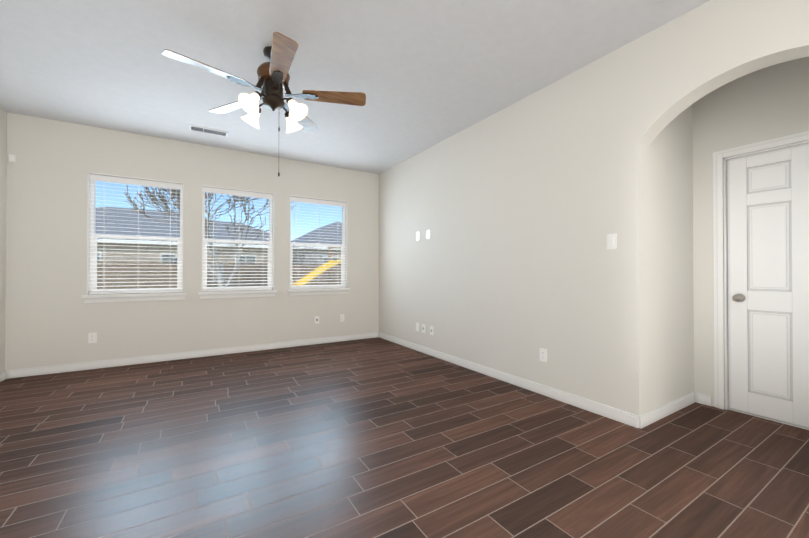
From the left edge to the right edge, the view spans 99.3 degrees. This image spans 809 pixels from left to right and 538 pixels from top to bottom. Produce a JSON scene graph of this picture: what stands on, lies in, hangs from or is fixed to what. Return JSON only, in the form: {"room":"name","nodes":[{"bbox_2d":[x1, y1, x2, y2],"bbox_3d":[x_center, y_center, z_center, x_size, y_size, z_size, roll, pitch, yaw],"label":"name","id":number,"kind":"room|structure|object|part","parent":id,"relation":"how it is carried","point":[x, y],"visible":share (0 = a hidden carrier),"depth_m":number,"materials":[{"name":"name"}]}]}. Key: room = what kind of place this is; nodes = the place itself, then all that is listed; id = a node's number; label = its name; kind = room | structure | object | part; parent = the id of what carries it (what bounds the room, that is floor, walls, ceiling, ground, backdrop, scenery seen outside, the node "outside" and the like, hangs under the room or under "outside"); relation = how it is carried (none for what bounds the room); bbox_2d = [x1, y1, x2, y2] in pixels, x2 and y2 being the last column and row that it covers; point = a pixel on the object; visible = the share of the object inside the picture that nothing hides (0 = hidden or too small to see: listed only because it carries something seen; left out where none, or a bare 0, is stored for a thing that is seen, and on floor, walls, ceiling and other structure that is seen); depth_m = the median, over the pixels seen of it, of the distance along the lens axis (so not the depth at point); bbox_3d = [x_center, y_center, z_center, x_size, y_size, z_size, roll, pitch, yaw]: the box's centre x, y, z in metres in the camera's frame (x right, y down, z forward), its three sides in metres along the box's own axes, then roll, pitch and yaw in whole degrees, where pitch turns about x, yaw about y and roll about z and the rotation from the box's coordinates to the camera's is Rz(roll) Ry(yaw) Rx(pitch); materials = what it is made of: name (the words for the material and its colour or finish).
{"room":"living room","nodes":[
{"label":"living room","id":0,"kind":"room"},
{"bbox_2d":[0,107,6,372],"bbox_3d":[-2.214,-0.278,0.300,0.150,2.770,7.590,0,0,-32],"label":"wall","id":1,"kind":"structure","parent":0,"point":[3,142],"depth_m":3.52,"materials":[{"name":"paint"}]},
{"bbox_2d":[0,370,7,381],"bbox_3d":[-2.184,1.065,0.398,0.013,0.085,7.440,0,0,-32],"label":"baseboard","id":2,"kind":"structure","parent":1,"relation":"attached to","point":[3,375],"depth_m":3.52,"materials":[{"name":"white wood"}]},
{"bbox_2d":[5,112,378,369],"bbox_3d":[-2.323,-0.247,4.778,4.660,2.770,0.150,0,0,-32],"label":"wall","id":3,"kind":"structure","parent":0,"point":[52,318],"depth_m":4.19,"materials":[{"name":"paint"}]},
{"bbox_2d":[9,154,15,162],"bbox_3d":[-4.098,-1.161,3.590,0.049,0.079,0.023,0,0,-32],"label":"sensor","id":4,"kind":"object","parent":3,"relation":"attached to","point":[12,158],"visible":1,"depth_m":3.58,"materials":[{"name":"white plastic"}]},
{"bbox_2d":[88,332,96,342],"bbox_3d":[-3.556,0.777,3.920,0.072,0.116,0.006,0,0,-32],"label":"outlet","id":5,"kind":"object","parent":3,"relation":"attached to","point":[92,337],"visible":1,"depth_m":3.92,"materials":[{"name":"white plastic"}]},
{"bbox_2d":[82,172,185,302],"bbox_3d":[-3.240,-0.364,4.190,0.990,1.485,0.190,0,0,-32],"label":"window","id":6,"kind":"structure","parent":3,"relation":"in","point":[93,298],"depth_m":4.16,"materials":[{"name":"white plastic"}]},
{"bbox_2d":[89,174,181,293],"bbox_3d":[-3.232,-0.405,4.177,0.892,1.376,0.077,0,0,-32],"label":"window blinds","id":7,"kind":"object","parent":6,"relation":"attached to","point":[135,182],"visible":0.9,"depth_m":4.15,"materials":[{"name":"white plastic"}]},
{"bbox_2d":[8,332,379,378],"bbox_3d":[-2.271,1.094,4.704,4.320,0.085,0.013,0,0,-32],"label":"baseboard","id":8,"kind":"structure","parent":3,"relation":"attached to","point":[34,371],"depth_m":4.31,"materials":[{"name":"white wood"}]},
{"bbox_2d":[198,185,276,298],"bbox_3d":[-2.295,-0.360,4.772,0.970,1.485,0.190,0,0,-32],"label":"window","id":9,"kind":"structure","parent":3,"relation":"in","point":[233,294],"depth_m":4.79,"materials":[{"name":"white plastic"}]},
{"bbox_2d":[203,187,272,290],"bbox_3d":[-2.287,-0.401,4.759,0.872,1.376,0.077,0,0,-32],"label":"window blinds","id":10,"kind":"object","parent":9,"relation":"attached to","point":[213,191],"visible":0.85,"depth_m":4.74,"materials":[{"name":"white plastic"}]},
{"bbox_2d":[287,195,349,295],"bbox_3d":[-1.337,-0.356,5.362,0.980,1.485,0.190,0,0,-32],"label":"window","id":11,"kind":"structure","parent":3,"relation":"in","point":[296,292],"depth_m":5.43,"materials":[{"name":"white plastic"}]},
{"bbox_2d":[290,197,345,288],"bbox_3d":[-1.329,-0.397,5.349,0.882,1.376,0.077,0,0,-32],"label":"window blinds","id":12,"kind":"object","parent":11,"relation":"attached to","point":[317,201],"visible":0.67,"depth_m":5.34,"materials":[{"name":"white plastic"}]},
{"bbox_2d":[340,314,343,321],"bbox_3d":[-0.996,0.772,5.496,0.072,0.116,0.006,0,0,-32],"label":"outlet","id":13,"kind":"object","parent":3,"relation":"attached to","point":[341,317],"visible":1,"depth_m":5.49,"materials":[{"name":"white plastic"}]},
{"bbox_2d":[0,0,709,173],"bbox_3d":[0.088,-1.713,1.815,5.650,0.120,7.740,0,0,-32],"label":"ceiling","id":14,"kind":"structure","parent":0,"point":[422,75],"depth_m":2.71,"materials":[{"name":"white paint"}]},
{"bbox_2d":[189,124,228,136],"bbox_3d":[-2.300,-1.631,4.044,0.400,0.013,0.165,0,0,-32],"label":"ceiling vent","id":15,"kind":"object","parent":14,"relation":"in","point":[196,128],"visible":0.98,"depth_m":4.04,"materials":[{"name":"white metal"}]},
{"bbox_2d":[162,32,365,175],"bbox_3d":[-0.984,-1.185,2.563,1.345,0.925,1.316,0,0,-32],"label":"ceiling fan","id":16,"kind":"object","parent":14,"relation":"hanging from","point":[273,73],"visible":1,"depth_m":2.54,"materials":[{"name":"brown wood"}]},
{"bbox_3d":[-0.992,-1.479,2.605,0.236,0.137,0.236,0,0,-32],"label":"motor","id":17,"kind":"part","parent":16,"relation":"part of","materials":[{"name":"brown metal"}]},
{"bbox_2d":[0,337,808,537],"bbox_3d":[0.088,1.177,1.796,5.650,0.120,7.740,0,0,-32],"label":"floor","id":18,"kind":"structure","parent":0,"point":[377,437],"depth_m":2.04,"materials":[{"name":"brown wood"}]},
{"bbox_2d":[379,0,808,415],"bbox_3d":[1.583,-0.262,2.725,0.160,2.770,7.440,0,0,-32],"label":"wall","id":19,"kind":"structure","parent":0,"point":[521,209],"depth_m":2.94,"materials":[{"name":"paint"}]},
{"bbox_2d":[426,230,429,238],"bbox_3d":[0.313,-0.474,4.622,0.016,0.116,0.072,0,0,-32],"label":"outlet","id":20,"kind":"object","parent":19,"relation":"attached to","point":[427,234],"visible":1,"depth_m":4.61,"materials":[{"name":"white plastic"}]},
{"bbox_2d":[380,333,643,427],"bbox_3d":[0.618,1.091,4.118,0.013,0.085,3.983,0,0,-32],"label":"baseboard","id":21,"kind":"structure","parent":19,"relation":"attached to","point":[621,416],"depth_m":3.13,"materials":[{"name":"white wood"}]},
{"bbox_2d":[540,348,546,361],"bbox_3d":[1.250,0.771,3.100,0.007,0.116,0.072,0,0,-32],"label":"electrical outlet","id":22,"kind":"object","parent":19,"relation":"attached to","point":[543,355],"visible":1,"depth_m":3.10,"materials":[{"name":"white plastic"}]},
{"bbox_2d":[607,233,616,248],"bbox_3d":[1.563,-0.212,2.595,0.010,0.116,0.072,0,0,-32],"label":"light switch","id":23,"kind":"object","parent":19,"relation":"attached to","point":[611,241],"visible":1,"depth_m":2.59,"materials":[{"name":"white plastic"}]},
{"bbox_2d":[648,105,693,410],"bbox_3d":[2.188,-0.261,2.840,0.990,2.770,0.120,0,0,-32],"label":"wall","id":24,"kind":"structure","parent":0,"point":[671,317],"depth_m":2.72,"materials":[{"name":"paint"}]},
{"bbox_2d":[644,392,699,426],"bbox_3d":[2.069,1.081,2.680,0.950,0.085,0.013,0,0,-32],"label":"baseboard","id":25,"kind":"structure","parent":24,"relation":"attached to","point":[649,417],"depth_m":2.67,"materials":[{"name":"white wood"}]},
{"bbox_2d":[692,57,808,406],"bbox_3d":[2.845,-0.263,2.449,0.120,2.770,1.235,0,0,-32],"label":"wall","id":26,"kind":"structure","parent":0,"point":[767,103],"depth_m":2.80,"materials":[{"name":"paint"}]},
{"bbox_2d":[713,131,808,429],"bbox_3d":[2.838,0.079,2.441,0.137,2.086,0.962,0,0,-32],"label":"door frame","id":27,"kind":"structure","parent":26,"relation":"attached to","point":[720,254],"depth_m":2.77,"materials":[{"name":"white wood"}]},
{"bbox_2d":[727,143,808,427],"bbox_3d":[2.839,0.107,2.442,0.040,2.005,0.810,0,0,-32],"label":"interior door","id":28,"kind":"structure","parent":26,"relation":"in","point":[768,264],"depth_m":2.58,"materials":[{"name":"white wood"}]},
{"bbox_2d":[732,294,744,301],"bbox_3d":[2.663,0.224,2.726,0.182,0.066,0.066,0,0,-32],"label":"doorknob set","id":29,"kind":"structure","parent":28,"relation":"attached to","point":[738,298],"depth_m":2.69,"materials":[{"name":"grey metal"}]},
{"label":"outside","id":30,"kind":"structure","parent":0,"visible":0},
{"bbox_3d":[-21.323,2.018,60.682,150.000,0.300,115.010,0,0,-32],"label":"lawn","id":31,"kind":"structure","parent":30,"visible":0},
{"bbox_2d":[97,243,267,288],"bbox_3d":[-15.976,0.099,21.102,13.600,3.000,10.050,0,0,-32],"label":"house","id":32,"kind":"structure","parent":31,"relation":"on","point":[115,253],"depth_m":17.28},
{"bbox_2d":[97,253,254,280],"bbox_3d":[-13.363,-0.080,16.857,11.200,1.400,0.040,0,0,-32],"label":"window","id":33,"kind":"structure","parent":32,"relation":"attached to","point":[240,261],"depth_m":17.76,"materials":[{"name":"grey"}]},
{"bbox_3d":[-13.355,-0.080,16.845,11.320,1.560,0.050,0,0,-32],"label":"window trim of the house","id":34,"kind":"part","parent":32,"relation":"part of","materials":[{"name":"white"}]},
{"bbox_2d":[95,207,268,244],"bbox_3d":[-15.989,-2.551,21.141,14.500,2.300,10.900,0,0,-32],"label":"hip roof","id":35,"kind":"structure","parent":32,"relation":"on","point":[106,224],"depth_m":19.01,"materials":[{"name":"grey"}]},
{"bbox_2d":[97,239,267,248],"bbox_3d":[-15.989,-1.311,21.132,14.500,0.179,10.900,0,0,-32],"label":"fascia","id":36,"kind":"object","parent":32,"relation":"attached to","point":[166,242],"depth_m":17.07,"materials":[{"name":"white"}]},
{"bbox_2d":[124,185,295,286],"bbox_3d":[-6.030,-1.413,11.369,4.718,5.901,4.602,0,0,-32],"label":"tree","id":37,"kind":"object","parent":31,"relation":"on","point":[163,200],"depth_m":10.96,"materials":[{"name":"brown plant"}]},
{"bbox_2d":[90,261,340,294],"bbox_3d":[6.253,0.650,16.893,59.054,1.840,10.805,0,0,-32],"label":"fence","id":38,"kind":"object","parent":31,"relation":"on","point":[164,276],"depth_m":13.48,"materials":[{"name":"wood"}]},
{"bbox_2d":[293,246,327,264],"bbox_3d":[-5.111,0.051,18.634,2.212,3.075,2.103,0,0,-32],"label":"tree","id":39,"kind":"object","parent":31,"relation":"on","point":[308,261],"depth_m":18.83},
{"bbox_2d":[292,249,340,263],"bbox_3d":[-6.019,0.137,26.672,6.400,3.000,11.000,0,0,-32],"label":"house","id":40,"kind":"structure","parent":31,"relation":"on","point":[313,250],"depth_m":20.83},
{"bbox_2d":[291,221,341,246],"bbox_3d":[-6.019,-2.413,26.690,7.300,2.100,11.900,0,0,-32],"label":"roof","id":41,"kind":"structure","parent":40,"relation":"on","point":[334,227],"depth_m":22.36,"materials":[{"name":"grey"}]},
{"bbox_2d":[293,245,340,250],"bbox_3d":[-6.019,-1.273,26.682,7.300,0.179,11.900,0,0,-32],"label":"fascia","id":42,"kind":"object","parent":40,"relation":"attached to","point":[316,247],"depth_m":20.41,"materials":[{"name":"white"}]},
{"bbox_2d":[294,247,340,284],"bbox_3d":[-1.443,0.318,12.989,8.550,2.490,2.092,0,0,-32],"label":"playset","id":43,"kind":"object","parent":31,"relation":"on","point":[309,279],"depth_m":11.98,"materials":[{"name":"yellow"}]},
{"bbox_3d":[-25.714,-1.126,46.851,16.000,5.800,10.000,0,0,-32],"label":"house","id":44,"kind":"object","parent":31,"relation":"on","visible":0},
{"bbox_2d":[211,221,268,238],"bbox_3d":[-25.714,-5.326,46.880,16.900,2.600,10.900,0,0,-32],"label":"hip roof","id":45,"kind":"structure","parent":44,"relation":"on","point":[244,230],"depth_m":46.53,"materials":[{"name":"grey"}]}
]}

